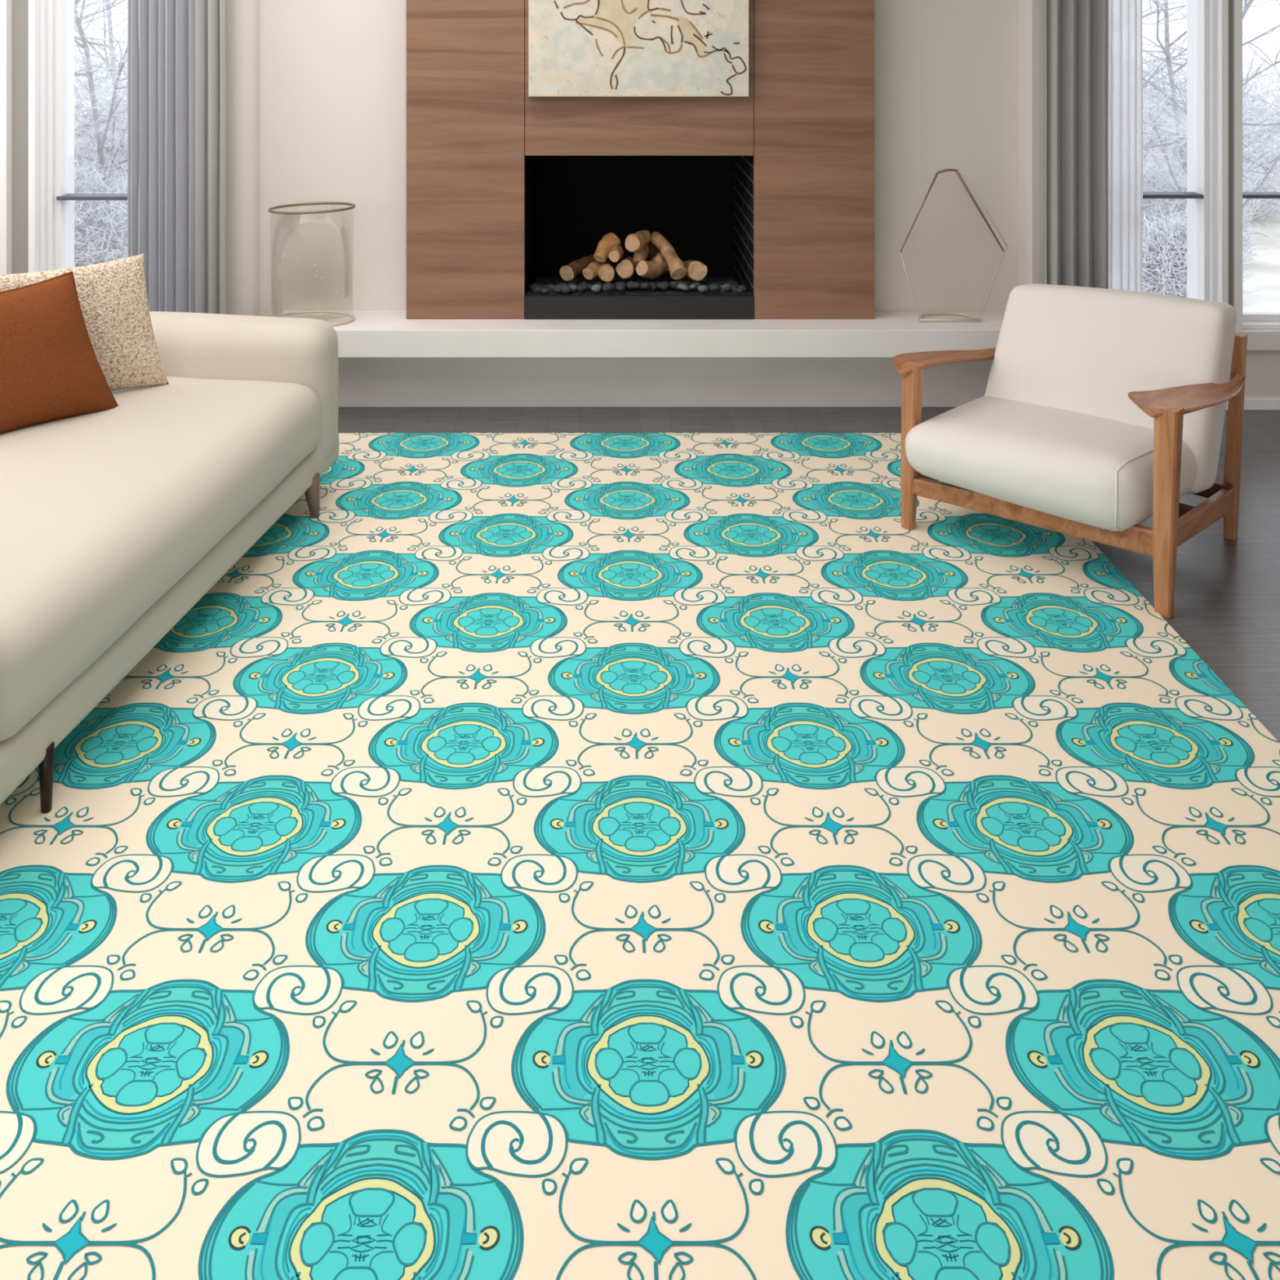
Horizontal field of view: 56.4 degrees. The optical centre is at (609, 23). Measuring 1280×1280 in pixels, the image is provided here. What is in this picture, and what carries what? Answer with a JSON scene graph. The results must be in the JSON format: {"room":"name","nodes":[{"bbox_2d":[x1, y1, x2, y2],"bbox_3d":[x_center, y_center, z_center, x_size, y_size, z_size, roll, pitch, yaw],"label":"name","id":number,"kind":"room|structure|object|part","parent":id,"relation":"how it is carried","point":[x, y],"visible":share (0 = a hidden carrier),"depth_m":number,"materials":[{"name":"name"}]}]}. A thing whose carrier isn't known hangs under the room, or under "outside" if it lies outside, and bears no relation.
{"room":"living room","nodes":[
{"label":"living room","id":0,"kind":"room"},
{"bbox_2d":[9,0,1279,398],"bbox_3d":[0.000,0.250,5.350,7.200,2.900,0.200,0,0,0],"label":"wall","id":1,"kind":"structure","parent":0,"point":[317,89],"depth_m":5.38,"materials":[{"name":"white paint"}]},
{"bbox_2d":[0,0,9,274],"bbox_3d":[-3.030,0.248,5.335,0.780,2.197,0.230,0,0,0],"label":"window","id":2,"kind":"structure","parent":1,"relation":"in","point":[4,4],"depth_m":5.22,"materials":[{"name":"white paint"}]},
{"bbox_2d":[12,0,28,274],"bbox_3d":[-2.591,0.199,5.249,0.073,2.297,0.010,0,0,0],"label":"trim","id":3,"kind":"structure","parent":1,"relation":"attached to","point":[20,7],"depth_m":5.25,"materials":[{"name":"grey paint"}]},
{"bbox_2d":[28,0,127,272],"bbox_3d":[-2.172,0.248,5.335,0.745,2.197,0.230,0,0,0],"label":"window","id":4,"kind":"structure","parent":1,"relation":"in","point":[51,195],"depth_m":5.29,"materials":[{"name":"white paint"}]},
{"bbox_3d":[-2.172,0.248,5.335,0.745,2.197,0.230,0,0,0],"label":"frame","id":5,"kind":"part","parent":4,"relation":"part of","materials":[{"name":"white paint"}]},
{"bbox_2d":[127,0,195,312],"bbox_3d":[-1.927,0.388,5.164,0.319,2.616,0.079,0,0,0],"label":"curtain","id":6,"kind":"object","parent":1,"relation":"hanging from","point":[158,30],"visible":0.68,"depth_m":5.15,"materials":[{"name":"grey fabric"}]},
{"bbox_2d":[189,0,226,314],"bbox_3d":[-1.723,0.388,5.122,0.165,2.616,0.065,0,0,0],"label":"curtain","id":7,"kind":"object","parent":1,"relation":"hanging from","point":[211,15],"visible":0.78,"depth_m":5.11,"materials":[{"name":"fabric"}]},
{"bbox_2d":[1108,0,1142,292],"bbox_3d":[2.235,0.388,5.193,0.175,2.616,0.038,0,0,0],"label":"sheer curtain","id":8,"kind":"object","parent":1,"relation":"hanging from","point":[1125,16],"visible":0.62,"depth_m":5.19,"materials":[{"name":"fabric"}]},
{"bbox_2d":[1142,0,1228,303],"bbox_3d":[2.380,0.248,5.335,0.660,2.197,0.230,0,0,0],"label":"window","id":9,"kind":"structure","parent":1,"relation":"in","point":[1206,195],"depth_m":5.29,"materials":[{"name":"white paint"}]},
{"bbox_3d":[2.380,0.248,5.335,0.660,2.197,0.230,0,0,0],"label":"frame","id":10,"kind":"part","parent":9,"relation":"part of","materials":[{"name":"white paint"}]},
{"bbox_2d":[1228,0,1233,306],"bbox_3d":[2.730,0.199,5.249,0.029,2.297,0.010,0,0,0],"label":"trim","id":11,"kind":"structure","parent":1,"relation":"attached to","point":[1230,2],"depth_m":5.25,"materials":[{"name":"grey paint"}]},
{"bbox_2d":[1225,398,1279,409],"bbox_3d":[2.740,1.675,5.243,1.720,0.050,0.014,0,0,0],"label":"baseboard","id":12,"kind":"structure","parent":1,"relation":"attached to","point":[1249,403],"depth_m":5.24,"materials":[{"name":"white paint"}]},
{"bbox_2d":[1233,0,1279,330],"bbox_3d":[3.096,0.248,5.335,0.708,2.197,0.230,0,0,0],"label":"window","id":13,"kind":"structure","parent":1,"relation":"in","point":[1246,317],"depth_m":5.22,"materials":[{"name":"white paint"}]},
{"bbox_2d":[1235,328,1279,350],"bbox_3d":[2.760,1.389,5.232,1.680,0.085,0.035,0,0,0],"label":"window sill","id":14,"kind":"structure","parent":1,"relation":"attached to","point":[1257,339],"depth_m":5.21,"materials":[{"name":"paint"}]},
{"bbox_2d":[339,406,1279,742],"bbox_3d":[0.000,1.760,1.850,7.400,0.120,8.900,0,0,0],"label":"floor","id":15,"kind":"structure","parent":0,"point":[1227,599],"depth_m":4.30,"materials":[{"name":"grey wood"}]},
{"bbox_2d":[0,432,1279,1279],"bbox_3d":[0.062,1.695,3.036,3.025,0.009,3.772,0,0,0],"label":"patterned rug","id":16,"kind":"object","parent":15,"relation":"on","point":[551,855],"visible":0.84,"depth_m":2.31,"materials":[{"name":"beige carpet"}]},
{"bbox_2d":[0,311,339,813],"bbox_3d":[-1.715,1.370,3.318,1.286,0.642,2.272,0,0,7],"label":"sofa","id":17,"kind":"object","parent":16,"relation":"on","point":[115,522],"visible":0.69,"depth_m":3.20,"materials":[{"name":"beige fabric"}]},
{"bbox_3d":[-1.210,1.620,2.562,0.031,0.140,0.032,0,0,7],"label":"leg","id":18,"kind":"part","parent":17,"relation":"part of","materials":[{"name":"brown wood"}]},
{"bbox_2d":[0,271,118,433],"bbox_3d":[-1.764,0.998,3.567,0.595,0.457,0.179,0,0,-45],"label":"cushion","id":19,"kind":"object","parent":17,"relation":"on","point":[51,370],"visible":0.99,"depth_m":3.56,"materials":[{"name":"fabric"}]},
{"bbox_2d":[0,253,168,391],"bbox_3d":[-1.722,0.995,3.845,0.596,0.454,0.123,0,0,-40],"label":"cushion","id":20,"kind":"object","parent":17,"relation":"on","point":[113,298],"visible":0.45,"depth_m":3.88,"materials":[{"name":"fabric"}]},
{"bbox_2d":[0,376,320,740],"bbox_3d":[-1.620,1.358,3.328,1.098,0.327,1.826,0,0,7],"label":"seat cushion","id":21,"kind":"object","parent":17,"relation":"on","point":[112,520],"depth_m":3.11,"materials":[{"name":"beige fabric"}]},
{"bbox_3d":[-1.583,1.322,4.300,1.223,0.546,0.290,0,0,7],"label":"armrest","id":22,"kind":"part","parent":17,"relation":"part of","materials":[{"name":"beige fabric"}]},
{"bbox_3d":[-1.025,1.619,4.086,0.062,0.145,0.064,0,0,7],"label":"leg","id":23,"kind":"part","parent":17,"relation":"part of","materials":[{"name":"brown wood"}]},
{"bbox_2d":[893,283,1247,617],"bbox_3d":[1.528,1.302,3.937,0.981,0.792,0.851,0,0,44],"label":"armchair","id":24,"kind":"object","parent":16,"relation":"on","point":[1100,409],"visible":1,"depth_m":3.83,"materials":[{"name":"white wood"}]},
{"bbox_3d":[1.013,1.417,3.996,0.063,0.546,0.056,0,0,44],"label":"leg","id":25,"kind":"part","parent":24,"relation":"part of","materials":[{"name":"brown wood"}]},
{"bbox_3d":[1.270,1.549,4.215,0.647,0.083,0.026,0,0,-39],"label":"rail","id":26,"kind":"part","parent":24,"relation":"part of","materials":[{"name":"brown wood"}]},
{"bbox_3d":[1.242,1.179,4.231,0.745,0.091,0.120,0,0,-42],"label":"armrest","id":27,"kind":"part","parent":24,"relation":"part of","materials":[{"name":"brown wood"}]},
{"bbox_3d":[1.297,1.517,3.715,0.787,0.108,0.030,0,0,44],"label":"rail","id":28,"kind":"part","parent":24,"relation":"part of","materials":[{"name":"brown wood"}]},
{"bbox_2d":[905,395,1196,531],"bbox_3d":[1.438,1.397,3.885,0.788,0.238,0.630,0,0,44],"label":"seat cushion","id":29,"kind":"object","parent":24,"relation":"on","point":[1068,463],"depth_m":3.71,"materials":[{"name":"white fabric"}]},
{"bbox_2d":[984,283,1236,493],"bbox_3d":[1.671,1.203,4.050,0.787,0.592,0.307,0,0,44],"label":"cushion","id":30,"kind":"object","parent":24,"relation":"on","point":[1077,351],"depth_m":3.96,"materials":[{"name":"white fabric"}]},
{"bbox_3d":[1.603,1.400,3.423,0.071,0.596,0.060,0,0,44],"label":"leg","id":31,"kind":"part","parent":24,"relation":"part of","materials":[{"name":"brown wood"}]},
{"bbox_3d":[1.820,1.136,3.622,0.674,0.087,0.170,0,0,-35],"label":"armrest","id":32,"kind":"part","parent":24,"relation":"part of","materials":[{"name":"brown wood"}]},
{"bbox_3d":[1.824,1.528,3.680,0.026,0.137,0.646,0,0,42],"label":"rail","id":33,"kind":"part","parent":24,"relation":"part of","materials":[{"name":"brown wood"}]},
{"bbox_3d":[1.766,1.535,4.137,0.720,0.055,0.030,0,0,44],"label":"rail","id":34,"kind":"part","parent":24,"relation":"part of","materials":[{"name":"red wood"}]},
{"bbox_3d":[2.064,1.363,3.936,0.058,0.670,0.073,0,0,44],"label":"leg","id":35,"kind":"part","parent":24,"relation":"part of","materials":[{"name":"brown wood"}]},
{"bbox_2d":[280,310,1004,406],"bbox_3d":[0.185,1.497,5.205,3.310,0.406,0.349,0,0,0],"label":"hearth","id":36,"kind":"object","parent":15,"relation":"on","point":[387,358],"visible":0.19,"depth_m":5.28,"materials":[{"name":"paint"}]},
{"bbox_2d":[267,201,355,325],"bbox_3d":[-1.295,1.042,5.190,0.376,0.499,0.275,0,0,-3],"label":"glass vase","id":37,"kind":"object","parent":36,"relation":"on","point":[353,205],"visible":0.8,"depth_m":5.25,"materials":[{"name":"clear glass"}]},
{"bbox_2d":[524,155,753,319],"bbox_3d":[0.130,0.911,5.638,1.102,0.765,0.863,0,0,0],"label":"firebox","id":38,"kind":"object","parent":36,"relation":"on","point":[703,206],"visible":0.74,"depth_m":6.02,"materials":[{"name":"black metal"}]},
{"bbox_2d":[528,282,539,288],"bbox_3d":[-0.337,1.195,5.391,0.050,0.041,0.050,0,0,32],"label":"stone","id":39,"kind":"object","parent":38,"relation":"in","point":[535,283],"visible":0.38,"depth_m":5.38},
{"bbox_2d":[533,285,542,293],"bbox_3d":[-0.319,1.183,5.281,0.041,0.035,0.041,0,0,21],"label":"stone","id":40,"kind":"object","parent":38,"relation":"in","point":[536,290],"visible":1,"depth_m":5.27,"materials":[{"name":"stone"}]},
{"bbox_2d":[540,287,549,293],"bbox_3d":[-0.284,1.179,5.261,0.040,0.028,0.037,0,0,-38],"label":"stone","id":41,"kind":"object","parent":38,"relation":"on","point":[544,291],"visible":1,"depth_m":5.25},
{"bbox_2d":[547,286,553,292],"bbox_3d":[-0.266,1.194,5.341,0.033,0.027,0.034,0,0,-12],"label":"stone","id":42,"kind":"object","parent":38,"relation":"on","point":[549,288],"visible":0.68,"depth_m":5.33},
{"bbox_2d":[552,284,562,293],"bbox_3d":[-0.223,1.177,5.287,0.054,0.040,0.054,0,0,41],"label":"stone","id":43,"kind":"object","parent":38,"relation":"in","point":[556,288],"visible":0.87,"depth_m":5.27,"materials":[{"name":"stone"}]},
{"bbox_2d":[560,284,572,293],"bbox_3d":[-0.194,1.169,5.253,0.048,0.040,0.050,0,0,-33],"label":"stone","id":44,"kind":"object","parent":38,"relation":"in","point":[565,288],"visible":1,"depth_m":5.24,"materials":[{"name":"stone"}]},
{"bbox_2d":[569,284,577,292],"bbox_3d":[-0.168,1.180,5.298,0.045,0.034,0.046,0,0,23],"label":"stone","id":45,"kind":"object","parent":38,"relation":"in","point":[573,286],"visible":0.74,"depth_m":5.29,"materials":[{"name":"grey"}]},
{"bbox_2d":[570,279,579,283],"bbox_3d":[-0.161,1.234,5.655,0.046,0.038,0.047,0,0,9],"label":"stone","id":46,"kind":"object","parent":38,"relation":"on","point":[575,280],"visible":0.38,"depth_m":5.64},
{"bbox_2d":[576,285,583,291],"bbox_3d":[-0.131,1.169,5.252,0.028,0.025,0.033,0,0,-45],"label":"stone","id":47,"kind":"object","parent":38,"relation":"in","point":[580,288],"visible":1,"depth_m":5.24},
{"bbox_2d":[577,281,588,286],"bbox_3d":[-0.117,1.192,5.401,0.051,0.041,0.051,0,0,9],"label":"stone","id":48,"kind":"object","parent":38,"relation":"in","point":[583,282],"visible":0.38,"depth_m":5.39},
{"bbox_2d":[581,284,587,289],"bbox_3d":[-0.113,1.170,5.276,0.030,0.022,0.030,0,0,2],"label":"stone","id":49,"kind":"object","parent":38,"relation":"in","point":[584,286],"visible":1,"depth_m":5.27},
{"bbox_2d":[582,260,606,279],"bbox_3d":[-0.068,1.127,5.456,0.073,0.075,0.152,0,0,25],"label":"log","id":50,"kind":"object","parent":38,"relation":"in","point":[591,272],"visible":0.83,"depth_m":5.41,"materials":[{"name":"brown wood"}]},
{"bbox_2d":[591,284,601,292],"bbox_3d":[-0.058,1.171,5.267,0.049,0.036,0.049,0,0,-3],"label":"stone","id":51,"kind":"object","parent":38,"relation":"in","point":[596,288],"visible":1,"depth_m":5.25,"materials":[{"name":"grey"}]},
{"bbox_2d":[602,282,612,291],"bbox_3d":[-0.008,1.162,5.254,0.044,0.039,0.051,0,0,11],"label":"stone","id":52,"kind":"object","parent":38,"relation":"in","point":[607,286],"visible":1,"depth_m":5.24,"materials":[{"name":"stone"}]},
{"bbox_2d":[615,284,625,290],"bbox_3d":[0.049,1.165,5.258,0.037,0.029,0.036,0,0,42],"label":"stone","id":53,"kind":"object","parent":38,"relation":"in","point":[619,287],"visible":1,"depth_m":5.25,"materials":[{"name":"stone"}]},
{"bbox_2d":[616,279,626,282],"bbox_3d":[0.054,1.192,5.458,0.047,0.038,0.049,0,0,34],"label":"stone","id":54,"kind":"object","parent":38,"relation":"on","point":[619,280],"visible":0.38,"depth_m":5.45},
{"bbox_2d":[616,257,635,278],"bbox_3d":[0.087,1.120,5.504,0.085,0.099,0.247,0,0,9],"label":"log","id":55,"kind":"object","parent":38,"relation":"in","point":[625,268],"visible":0.81,"depth_m":5.39,"materials":[{"name":"brown wood"}]},
{"bbox_2d":[608,245,623,262],"bbox_3d":[0.027,1.047,5.413,0.064,0.067,0.121,0,0,10],"label":"log","id":56,"kind":"object","parent":55,"relation":"on","point":[615,254],"visible":0.99,"depth_m":5.36,"materials":[{"name":"brown wood"}]},
{"bbox_2d":[625,281,635,289],"bbox_3d":[0.098,1.167,5.314,0.050,0.037,0.049,0,0,-33],"label":"stone","id":57,"kind":"object","parent":38,"relation":"in","point":[628,285],"visible":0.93,"depth_m":5.30,"materials":[{"name":"stone"}]},
{"bbox_2d":[631,282,640,288],"bbox_3d":[0.119,1.162,5.280,0.036,0.030,0.035,0,0,13],"label":"stone","id":58,"kind":"object","parent":38,"relation":"in","point":[636,285],"visible":1,"depth_m":5.27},
{"bbox_2d":[640,282,649,288],"bbox_3d":[0.157,1.160,5.268,0.041,0.030,0.036,0,0,-5],"label":"stone","id":59,"kind":"object","parent":38,"relation":"in","point":[645,286],"visible":1,"depth_m":5.26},
{"bbox_2d":[648,282,657,290],"bbox_3d":[0.192,1.178,5.342,0.040,0.034,0.041,0,0,40],"label":"stone","id":60,"kind":"object","parent":38,"relation":"in","point":[653,286],"visible":0.85,"depth_m":5.33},
{"bbox_2d":[658,282,666,289],"bbox_3d":[0.235,1.161,5.267,0.038,0.032,0.039,0,0,3],"label":"stone","id":61,"kind":"object","parent":38,"relation":"in","point":[662,286],"visible":1,"depth_m":5.25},
{"bbox_2d":[669,280,678,289],"bbox_3d":[0.290,1.172,5.332,0.046,0.040,0.047,0,0,-2],"label":"stone","id":62,"kind":"object","parent":38,"relation":"in","point":[673,284],"visible":0.97,"depth_m":5.32,"materials":[{"name":"stone"}]},
{"bbox_2d":[676,283,683,288],"bbox_3d":[0.317,1.169,5.302,0.033,0.024,0.034,0,0,-31],"label":"stone","id":63,"kind":"object","parent":38,"relation":"in","point":[678,285],"visible":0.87,"depth_m":5.29,"materials":[{"name":"grey"}]},
{"bbox_2d":[680,284,688,290],"bbox_3d":[0.330,1.166,5.262,0.037,0.027,0.037,0,0,1],"label":"stone","id":64,"kind":"object","parent":38,"relation":"in","point":[683,286],"visible":1,"depth_m":5.25,"materials":[{"name":"grey"}]},
{"bbox_2d":[689,284,696,288],"bbox_3d":[0.369,1.165,5.273,0.028,0.020,0.026,0,0,0],"label":"stone","id":65,"kind":"object","parent":38,"relation":"in","point":[692,286],"visible":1,"depth_m":5.26,"materials":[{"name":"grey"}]},
{"bbox_2d":[691,282,701,291],"bbox_3d":[0.388,1.177,5.322,0.048,0.040,0.050,0,0,8],"label":"stone","id":66,"kind":"object","parent":38,"relation":"in","point":[697,284],"visible":0.67,"depth_m":5.31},
{"bbox_2d":[697,284,708,293],"bbox_3d":[0.412,1.175,5.271,0.047,0.034,0.045,0,0,-44],"label":"stone","id":67,"kind":"object","parent":38,"relation":"in","point":[702,288],"visible":1,"depth_m":5.25,"materials":[{"name":"grey"}]},
{"bbox_2d":[708,283,719,292],"bbox_3d":[0.464,1.168,5.267,0.047,0.036,0.044,0,0,-19],"label":"stone","id":68,"kind":"object","parent":38,"relation":"in","point":[713,287],"visible":1,"depth_m":5.25,"materials":[{"name":"stone"}]},
{"bbox_2d":[714,280,723,284],"bbox_3d":[0.509,1.228,5.598,0.049,0.040,0.053,0,0,-8],"label":"stone","id":69,"kind":"object","parent":38,"relation":"on","point":[719,282],"visible":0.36,"depth_m":5.59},
{"bbox_2d":[718,284,728,292],"bbox_3d":[0.513,1.192,5.339,0.054,0.040,0.052,0,0,-39],"label":"stone","id":70,"kind":"object","parent":38,"relation":"in","point":[722,286],"visible":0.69,"depth_m":5.32,"materials":[{"name":"grey"}]},
{"bbox_2d":[723,286,730,292],"bbox_3d":[0.520,1.181,5.290,0.030,0.024,0.028,0,0,-8],"label":"stone","id":71,"kind":"object","parent":38,"relation":"on","point":[726,289],"visible":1,"depth_m":5.28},
{"bbox_2d":[728,279,737,284],"bbox_3d":[0.583,1.236,5.646,0.055,0.044,0.046,0,0,3],"label":"stone","id":72,"kind":"object","parent":38,"relation":"on","point":[731,281],"visible":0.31,"depth_m":5.64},
{"bbox_2d":[731,285,737,293],"bbox_3d":[0.560,1.184,5.305,0.037,0.033,0.041,0,0,14],"label":"stone","id":73,"kind":"object","parent":38,"relation":"in","point":[734,288],"visible":0.83,"depth_m":5.29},
{"bbox_2d":[736,287,743,293],"bbox_3d":[0.575,1.175,5.253,0.032,0.023,0.029,0,0,-11],"label":"stone","id":74,"kind":"object","parent":38,"relation":"in","point":[740,290],"visible":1,"depth_m":5.24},
{"label":"stone","id":75,"kind":"object","parent":38,"relation":"in","visible":0},
{"bbox_2d":[683,259,706,281],"bbox_3d":[0.386,1.127,5.475,0.088,0.104,0.229,0,0,-6],"label":"log","id":76,"kind":"object","parent":75,"relation":"on","point":[696,272],"visible":0.86,"depth_m":5.37,"materials":[{"name":"brown wood"}]},
{"label":"stone","id":77,"kind":"object","parent":38,"relation":"in","visible":0},
{"bbox_2d":[598,260,615,282],"bbox_3d":[-0.016,1.136,5.479,0.089,0.092,0.212,0,0,0],"label":"log","id":78,"kind":"object","parent":77,"relation":"on","point":[606,273],"visible":0.86,"depth_m":5.38,"materials":[{"name":"brown wood"}]},
{"bbox_2d":[594,233,620,262],"bbox_3d":[-0.018,1.024,5.441,0.086,0.122,0.136,0,0,39],"label":"log","id":79,"kind":"object","parent":78,"relation":"on","point":[608,241],"visible":0.94,"depth_m":5.41,"materials":[{"name":"wood"}]},
{"label":"stone","id":80,"kind":"object","parent":38,"relation":"in","visible":0},
{"bbox_2d":[635,252,669,279],"bbox_3d":[0.220,1.110,5.478,0.100,0.111,0.282,0,0,28],"label":"log","id":81,"kind":"object","parent":80,"relation":"on","point":[656,266],"visible":0.86,"depth_m":5.40,"materials":[{"name":"brown wood"}]},
{"bbox_2d":[631,248,645,265],"bbox_3d":[0.133,1.075,5.457,0.070,0.088,0.083,0,0,0],"label":"log","id":82,"kind":"object","parent":81,"relation":"on","point":[640,255],"visible":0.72,"depth_m":5.44,"materials":[{"name":"brown wood"}]},
{"bbox_2d":[624,229,651,252],"bbox_3d":[0.131,0.994,5.461,0.090,0.090,0.180,0,0,21],"label":"log","id":83,"kind":"object","parent":82,"relation":"on","point":[635,242],"visible":1,"depth_m":5.39,"materials":[{"name":"brown wood"}]},
{"bbox_2d":[641,242,660,260],"bbox_3d":[0.196,1.069,5.603,0.098,0.085,0.080,0,0,-32],"label":"log","id":84,"kind":"object","parent":81,"relation":"on","point":[651,251],"visible":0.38,"depth_m":5.57,"materials":[{"name":"brown wood"}]},
{"bbox_2d":[649,231,688,279],"bbox_3d":[0.270,1.063,5.436,0.084,0.187,0.248,0,0,-24],"label":"log","id":85,"kind":"object","parent":81,"relation":"on","point":[678,270],"visible":1,"depth_m":5.39,"materials":[{"name":"brown wood"}]},
{"bbox_2d":[406,0,874,319],"bbox_3d":[0.135,0.197,5.295,2.047,2.194,0.168,0,0,0],"label":"fireplace surround","id":86,"kind":"object","parent":36,"relation":"on","point":[806,120],"visible":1,"depth_m":5.21,"materials":[{"name":"brown wood"}]},
{"bbox_3d":[-0.630,0.197,5.229,0.516,2.194,0.035,0,0,0],"label":"wood panel","id":87,"kind":"part","parent":86,"relation":"part of","materials":[{"name":"brown wood"}]},
{"bbox_2d":[528,0,748,96],"bbox_3d":[0.126,-0.051,5.182,0.953,0.737,0.056,0,0,0],"label":"painting","id":88,"kind":"object","parent":86,"relation":"attached to","point":[576,47],"visible":1,"depth_m":5.15,"materials":[{"name":"fabric"}]},
{"bbox_3d":[0.130,-0.161,5.229,1.000,1.479,0.035,0,0,0],"label":"wood panel","id":89,"kind":"part","parent":86,"relation":"part of","materials":[{"name":"brown wood"}]},
{"bbox_3d":[0.895,0.197,5.229,0.525,2.194,0.035,0,0,0],"label":"wood panel","id":90,"kind":"part","parent":86,"relation":"part of","materials":[{"name":"brown wood"}]},
{"bbox_2d":[900,167,1007,321],"bbox_3d":[1.508,0.960,5.222,0.503,0.660,0.136,0,0,0],"label":"glass vessel","id":91,"kind":"object","parent":36,"relation":"on","point":[975,318],"visible":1,"depth_m":5.16,"materials":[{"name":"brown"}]},
{"bbox_2d":[1044,0,1108,288],"bbox_3d":[2.015,0.388,5.143,0.273,2.616,0.079,0,0,0],"label":"curtain","id":92,"kind":"object","parent":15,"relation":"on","point":[1076,32],"visible":0.64,"depth_m":5.14,"materials":[{"name":"grey fabric"}]},
{"label":"outside","id":93,"kind":"structure","parent":0,"visible":0},
{"bbox_2d":[74,106,1279,307],"bbox_3d":[0.000,2.718,21.400,48.000,0.535,30.000,0,0,0],"label":"snow ground","id":94,"kind":"structure","parent":93,"point":[1265,279],"depth_m":14.02,"materials":[{"name":"snow"}]},
{"bbox_2d":[74,147,127,266],"bbox_3d":[-6.188,2.134,13.788,2.445,1.372,1.601,0,0,0],"label":"bush","id":95,"kind":"object","parent":94,"relation":"on","point":[114,207],"visible":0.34,"depth_m":13.56,"materials":[{"name":"white plant"}]},
{"bbox_2d":[74,0,127,251],"bbox_3d":[-6.566,-0.907,14.171,5.646,7.385,5.612,0,0,22],"label":"frosted tree","id":96,"kind":"object","parent":94,"relation":"on","point":[88,69],"visible":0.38,"depth_m":14.38,"materials":[{"name":"grey plant"}]},
{"bbox_2d":[74,41,127,223],"bbox_3d":[-7.391,1.492,16.595,4.059,2.535,2.668,0,0,0],"label":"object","id":97,"kind":"object","parent":94,"relation":"on","point":[79,104],"visible":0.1,"depth_m":16.29,"materials":[{"name":"white plant"}]},
{"bbox_2d":[74,0,127,158],"bbox_3d":[-6.786,-1.766,16.907,4.863,9.044,6.140,0,0,31],"label":"frosted tree","id":98,"kind":"object","parent":94,"relation":"on","point":[119,24],"visible":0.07,"depth_m":16.91,"materials":[{"name":"grey plant"}]},
{"bbox_2d":[74,0,127,186],"bbox_3d":[-7.656,-0.470,15.535,5.822,6.473,5.604,0,0,-25],"label":"frosted tree","id":99,"kind":"object","parent":94,"relation":"on","point":[75,1],"visible":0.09,"depth_m":15.20,"materials":[{"name":"grey plant"}]},
{"bbox_2d":[74,0,127,170],"bbox_3d":[-6.986,-0.018,12.451,4.335,5.676,4.990,0,0,24],"label":"frosted tree","id":100,"kind":"object","parent":94,"relation":"on","point":[109,12],"visible":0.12,"depth_m":13.00,"materials":[{"name":"grey plant"}]},
{"bbox_2d":[1142,199,1258,297],"bbox_3d":[5.944,2.339,12.400,1.472,1.006,1.110,0,0,-10],"label":"bush","id":101,"kind":"object","parent":94,"relation":"on","point":[1167,260],"visible":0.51,"depth_m":12.23,"materials":[{"name":"white plant"}]},
{"bbox_2d":[1142,153,1267,262],"bbox_3d":[6.498,2.128,14.011,2.324,1.336,1.673,0,0,11],"label":"bush","id":102,"kind":"object","parent":94,"relation":"on","point":[1150,201],"visible":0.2,"depth_m":13.75,"materials":[{"name":"white plant"}]},
{"bbox_2d":[1142,0,1277,222],"bbox_3d":[6.045,-0.774,15.836,5.370,8.848,5.418,0,0,-39],"label":"frosted tree","id":103,"kind":"object","parent":94,"relation":"on","point":[1150,7],"visible":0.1,"depth_m":15.36,"materials":[{"name":"grey plant"}]},
{"bbox_2d":[1142,0,1279,254],"bbox_3d":[6.594,-0.156,12.549,5.349,5.945,3.909,0,0,11],"label":"frosted tree","id":104,"kind":"object","parent":94,"relation":"on","point":[1180,128],"visible":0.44,"depth_m":12.86,"materials":[{"name":"grey plant"}]},
{"bbox_2d":[1142,0,1279,191],"bbox_3d":[7.164,-0.760,14.349,5.438,7.641,4.652,0,0,-13],"label":"frosted tree","id":105,"kind":"object","parent":94,"relation":"on","point":[1166,15],"visible":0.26,"depth_m":14.85,"materials":[{"name":"grey plant"}]},
{"bbox_2d":[1142,45,1279,219],"bbox_3d":[7.593,1.496,17.012,4.184,2.478,2.680,0,0,0],"label":"bush","id":106,"kind":"object","parent":94,"relation":"on","point":[1180,63],"visible":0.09,"depth_m":16.51,"materials":[{"name":"white plant"}]},
{"bbox_2d":[1142,0,1279,176],"bbox_3d":[8.315,-0.916,17.966,5.516,7.308,5.457,0,0,-14],"label":"frosted tree","id":107,"kind":"object","parent":94,"relation":"on","point":[1180,15],"visible":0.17,"depth_m":16.94,"materials":[{"name":"grey plant"}]},
{"bbox_2d":[1151,48,1279,221],"bbox_3d":[9.598,1.536,17.197,3.541,2.369,2.322,0,0,-8],"label":"bush","id":108,"kind":"object","parent":94,"relation":"on","point":[1260,75],"visible":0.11,"depth_m":16.85,"materials":[{"name":"white plant"}]},
{"label":"stone","id":109,"kind":"object","parent":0,"visible":0},
{"bbox_2d":[560,253,596,281],"bbox_3d":[-0.133,1.131,5.520,0.073,0.090,0.251,0,0,31],"label":"log","id":110,"kind":"object","parent":109,"relation":"on","point":[574,269],"visible":0.8,"depth_m":5.44,"materials":[{"name":"brown wood"}]}
]}

